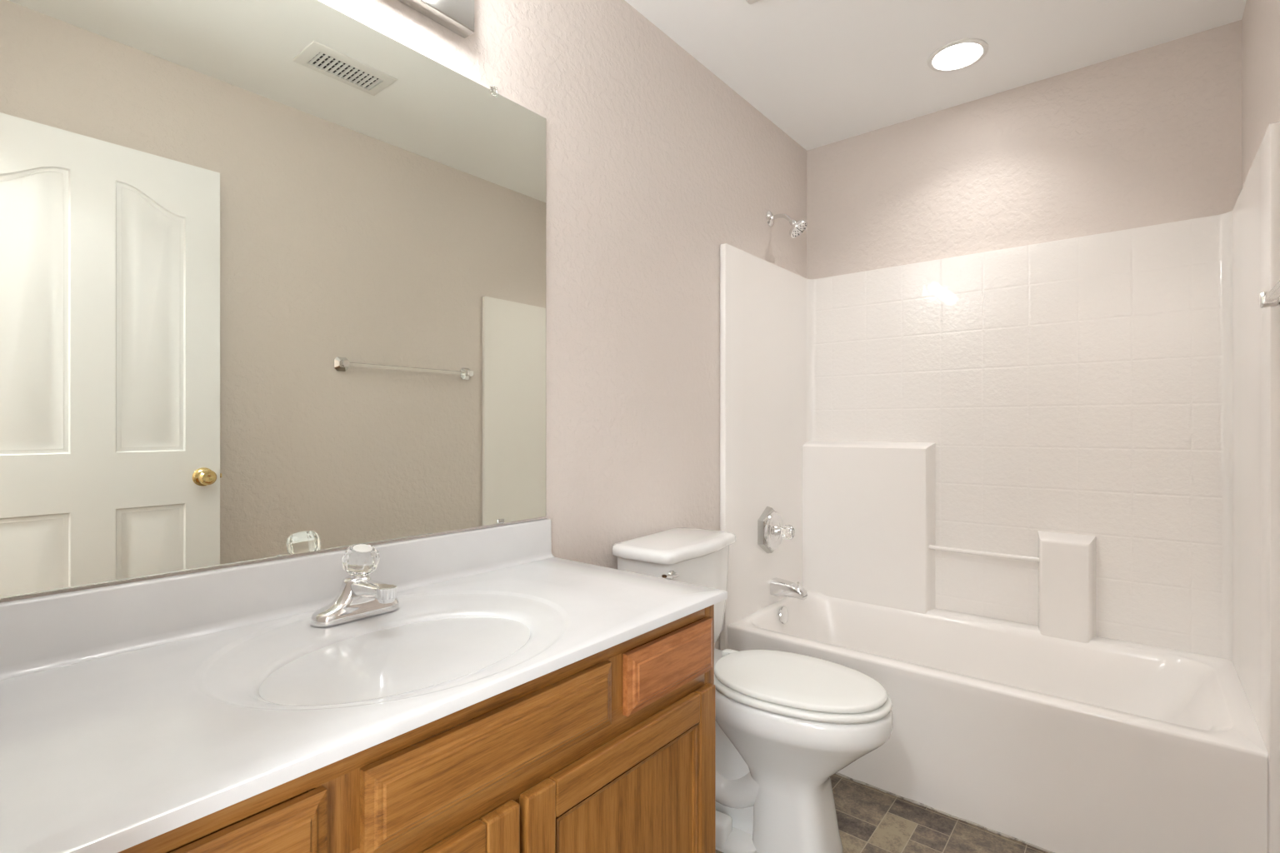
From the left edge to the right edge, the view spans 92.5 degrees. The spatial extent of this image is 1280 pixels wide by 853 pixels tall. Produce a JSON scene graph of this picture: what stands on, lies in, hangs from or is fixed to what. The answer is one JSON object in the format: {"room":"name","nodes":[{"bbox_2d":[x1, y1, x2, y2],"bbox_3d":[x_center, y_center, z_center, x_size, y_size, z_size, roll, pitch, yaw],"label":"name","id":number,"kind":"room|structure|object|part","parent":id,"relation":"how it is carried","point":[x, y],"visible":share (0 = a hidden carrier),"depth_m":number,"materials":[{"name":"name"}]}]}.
{"room":"bathroom","nodes":[
{"label":"bathroom","id":0,"kind":"room"},
{"bbox_2d":[0,0,806,649],"bbox_3d":[-0.529,-0.077,1.359,0.100,2.450,4.235,0,0,39],"label":"wall","id":1,"kind":"structure","parent":0,"point":[655,163],"depth_m":1.87,"materials":[{"name":"beige paint"}]},
{"bbox_2d":[0,0,545,599],"bbox_3d":[-0.585,-0.293,1.203,0.011,1.063,1.065,0,0,39],"label":"wall mirror","id":2,"kind":"object","parent":1,"relation":"attached to","point":[272,272],"visible":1,"depth_m":1.08,"materials":[{"name":"silver mirror"}]},
{"bbox_2d":[0,518,554,680],"bbox_3d":[-0.578,0.294,1.192,0.033,0.102,1.084,0,0,39],"label":"backsplash","id":3,"kind":"structure","parent":1,"relation":"attached to","point":[37,634],"depth_m":1.03,"materials":[{"name":"stone"}]},
{"bbox_2d":[398,0,474,38],"bbox_3d":[-0.549,-0.970,1.147,0.136,0.136,0.611,0,0,39],"label":"vanity light","id":4,"kind":"object","parent":1,"relation":"attached to","point":[457,16],"visible":1,"depth_m":1.36,"materials":[{"name":"white glass"}]},
{"bbox_2d":[765,210,807,237],"bbox_3d":[0.616,-0.849,2.548,0.165,0.132,0.085,0,0,39],"label":"shower","id":5,"kind":"object","parent":1,"relation":"attached to","point":[797,227],"visible":1,"depth_m":2.53,"materials":[{"name":"silver metal"}]},
{"bbox_3d":[0.596,-0.865,2.562,0.111,0.057,0.017,0,0,39],"label":"shower arm","id":6,"kind":"part","parent":5,"relation":"part of","materials":[{"name":"silver metal"}]},
{"bbox_2d":[715,774,1047,852],"bbox_3d":[0.446,1.173,0.498,2.500,0.050,4.135,0,0,39],"label":"floor","id":7,"kind":"structure","parent":0,"point":[870,820],"depth_m":1.74,"materials":[{"name":"tile"}]},
{"bbox_2d":[117,605,715,852],"bbox_3d":[-0.381,0.753,1.024,0.548,0.789,1.072,0,0,39],"label":"vanity cabinet","id":8,"kind":"object","parent":7,"relation":"on","point":[612,750],"visible":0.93,"depth_m":0.89,"materials":[{"name":"brown wood"}]},
{"bbox_3d":[-0.421,0.442,0.559,0.020,0.102,0.262,0,0,39],"label":"drawer","id":9,"kind":"part","parent":8,"relation":"part of","materials":[{"name":"brown wood"}]},
{"bbox_2d":[0,518,727,852],"bbox_3d":[-0.376,0.358,1.028,0.554,0.230,1.086,0,0,39],"label":"countertop","id":10,"kind":"structure","parent":8,"relation":"on","point":[132,714],"depth_m":0.87,"materials":[{"name":"stone"}]},
{"bbox_2d":[310,544,399,627],"bbox_3d":[-0.480,0.280,1.088,0.150,0.130,0.157,0,0,39],"label":"bathroom faucet","id":11,"kind":"object","parent":10,"relation":"on","point":[359,597],"visible":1,"depth_m":1.08,"materials":[{"name":"silver metal"}]},
{"bbox_3d":[-0.513,0.271,1.115,0.027,0.022,0.026,0,0,39],"label":"handle stem","id":12,"kind":"part","parent":11,"relation":"part of","materials":[{"name":"silver metal"}]},
{"bbox_3d":[-0.505,0.243,1.109,0.063,0.057,0.059,0,0,39],"label":"knob","id":13,"kind":"part","parent":11,"relation":"part of","materials":[{"name":"clear plastic"}]},
{"bbox_3d":[-0.481,0.295,1.089,0.117,0.039,0.038,0,0,39],"label":"spout","id":14,"kind":"part","parent":11,"relation":"part of","materials":[{"name":"silver metal"}]},
{"bbox_3d":[-0.336,0.784,0.663,0.020,0.517,0.511,0,0,39],"label":"cabinet door","id":15,"kind":"part","parent":8,"relation":"part of","materials":[{"name":"brown wood"}]},
{"bbox_3d":[-0.009,0.784,1.062,0.020,0.517,0.496,0,0,39],"label":"cabinet door","id":16,"kind":"part","parent":8,"relation":"part of","materials":[{"name":"brown wood"}]},
{"bbox_3d":[0.063,0.444,1.150,0.020,0.105,0.268,0,0,39],"label":"drawer","id":17,"kind":"part","parent":8,"relation":"part of","materials":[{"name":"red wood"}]},
{"bbox_2d":[611,527,893,852],"bbox_3d":[0.309,0.743,1.704,0.734,0.809,0.452,0,0,35],"label":"toilet","id":18,"kind":"object","parent":7,"relation":"on","point":[787,723],"visible":0.73,"depth_m":1.59,"materials":[{"name":"white ceramic"}]},
{"bbox_3d":[0.081,0.401,1.636,0.030,0.027,0.077,0,0,35],"label":"flush lever","id":19,"kind":"part","parent":18,"relation":"part of","materials":[{"name":"silver metal"}]},
{"bbox_3d":[0.112,0.531,1.864,0.214,0.310,0.388,0,0,35],"label":"tank","id":20,"kind":"part","parent":18,"relation":"part of","materials":[{"name":"white ceramic"}]},
{"bbox_3d":[0.116,0.356,1.861,0.237,0.036,0.418,0,0,35],"label":"tank lid","id":21,"kind":"part","parent":18,"relation":"part of","materials":[{"name":"white ceramic"}]},
{"bbox_3d":[0.421,0.677,1.647,0.460,0.020,0.324,0,0,35],"label":"lid","id":22,"kind":"part","parent":18,"relation":"part of","materials":[{"name":"white plastic"}]},
{"bbox_3d":[0.420,0.699,1.647,0.483,0.018,0.342,0,0,35],"label":"seat","id":23,"kind":"part","parent":18,"relation":"part of","materials":[{"name":"white plastic"}]},
{"bbox_3d":[0.416,0.929,1.650,0.497,0.438,0.342,0,0,35],"label":"bowl","id":24,"kind":"part","parent":18,"relation":"part of","materials":[{"name":"white ceramic"}]},
{"bbox_2d":[720,121,1279,852],"bbox_3d":[1.111,0.234,2.123,1.467,1.832,0.774,0,0,39],"label":"shower","id":25,"kind":"object","parent":7,"relation":"on","point":[1029,495],"visible":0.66,"depth_m":2.15,"materials":[{"name":"white plastic"}]},
{"bbox_2d":[757,506,794,553],"bbox_3d":[0.569,0.426,2.487,0.119,0.193,0.156,0,0,39],"label":"shower valve","id":26,"kind":"object","parent":25,"relation":"attached to","point":[771,529],"visible":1,"depth_m":2.47,"materials":[{"name":"silver metal"}]},
{"bbox_3d":[0.535,0.426,2.515,0.030,0.193,0.156,0,0,39],"label":"valve plate","id":27,"kind":"part","parent":26,"relation":"part of","materials":[{"name":"silver metal"}]},
{"bbox_3d":[0.594,0.426,2.467,0.051,0.057,0.056,0,0,39],"label":"knob","id":28,"kind":"part","parent":26,"relation":"part of","materials":[{"name":"clear plastic"}]},
{"bbox_2d":[778,606,788,624],"bbox_3d":[0.595,0.780,2.530,0.020,0.072,0.072,0,0,39],"label":"overflow plate","id":29,"kind":"object","parent":25,"relation":"attached to","point":[783,612],"visible":1,"depth_m":2.52,"materials":[{"name":"silver metal"}]},
{"bbox_2d":[770,577,807,600],"bbox_3d":[0.616,0.669,2.526,0.142,0.070,0.062,0,0,39],"label":"tub spout","id":30,"kind":"object","parent":25,"relation":"attached to","point":[778,587],"visible":1,"depth_m":2.51,"materials":[{"name":"silver metal"}]},
{"bbox_2d":[727,590,1268,852],"bbox_3d":[1.105,0.945,2.117,1.418,0.404,0.733,0,0,39],"label":"bathtub","id":31,"kind":"object","parent":25,"relation":"in","point":[1049,741],"depth_m":1.78,"materials":[{"name":"white plastic"}]},
{"bbox_2d":[625,0,1246,150],"bbox_3d":[0.478,-1.342,0.536,2.700,0.080,4.235,0,0,39],"label":"ceiling","id":32,"kind":"structure","parent":0,"point":[824,72],"depth_m":2.07,"materials":[{"name":"white paint"}]},
{"bbox_2d":[745,0,759,4],"bbox_3d":[0.355,-1.289,1.706,0.250,0.025,0.250,0,0,39],"label":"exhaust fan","id":33,"kind":"object","parent":32,"relation":"attached to","point":[750,2],"visible":1,"depth_m":1.85,"materials":[{"name":"white plastic"}]},
{"bbox_2d":[927,38,988,72],"bbox_3d":[1.112,-1.298,2.146,0.190,0.007,0.190,0,0,39],"label":"recessed light","id":34,"kind":"object","parent":32,"relation":"in","point":[959,54],"visible":1,"depth_m":2.14,"materials":[{"name":"white paint"}]},
{"bbox_2d":[806,20,1241,279],"bbox_3d":[1.388,-0.077,2.463,1.470,2.450,0.100,0,0,39],"label":"wall","id":35,"kind":"structure","parent":0,"point":[1151,136],"depth_m":2.30,"materials":[{"name":"beige paint"}]},
{"bbox_2d":[1241,0,1279,188],"bbox_3d":[1.095,-0.077,0.865,0.100,2.450,2.945,0,0,39],"label":"wall","id":36,"kind":"structure","parent":0,"point":[1261,18],"depth_m":1.68,"materials":[{"name":"beige paint"}]},
{"bbox_2d":[1260,280,1279,308],"bbox_3d":[1.152,-0.270,1.054,0.050,0.060,0.690,0,0,39],"label":"towel bar","id":37,"kind":"object","parent":36,"relation":"attached to","point":[1272,298],"visible":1,"depth_m":1.28,"materials":[{"name":"silver metal"}]},
{"bbox_3d":[1.351,-0.270,1.298,0.050,0.060,0.060,0,0,39],"label":"post","id":38,"kind":"part","parent":37,"relation":"part of","materials":[{"name":"silver metal"}]}
]}

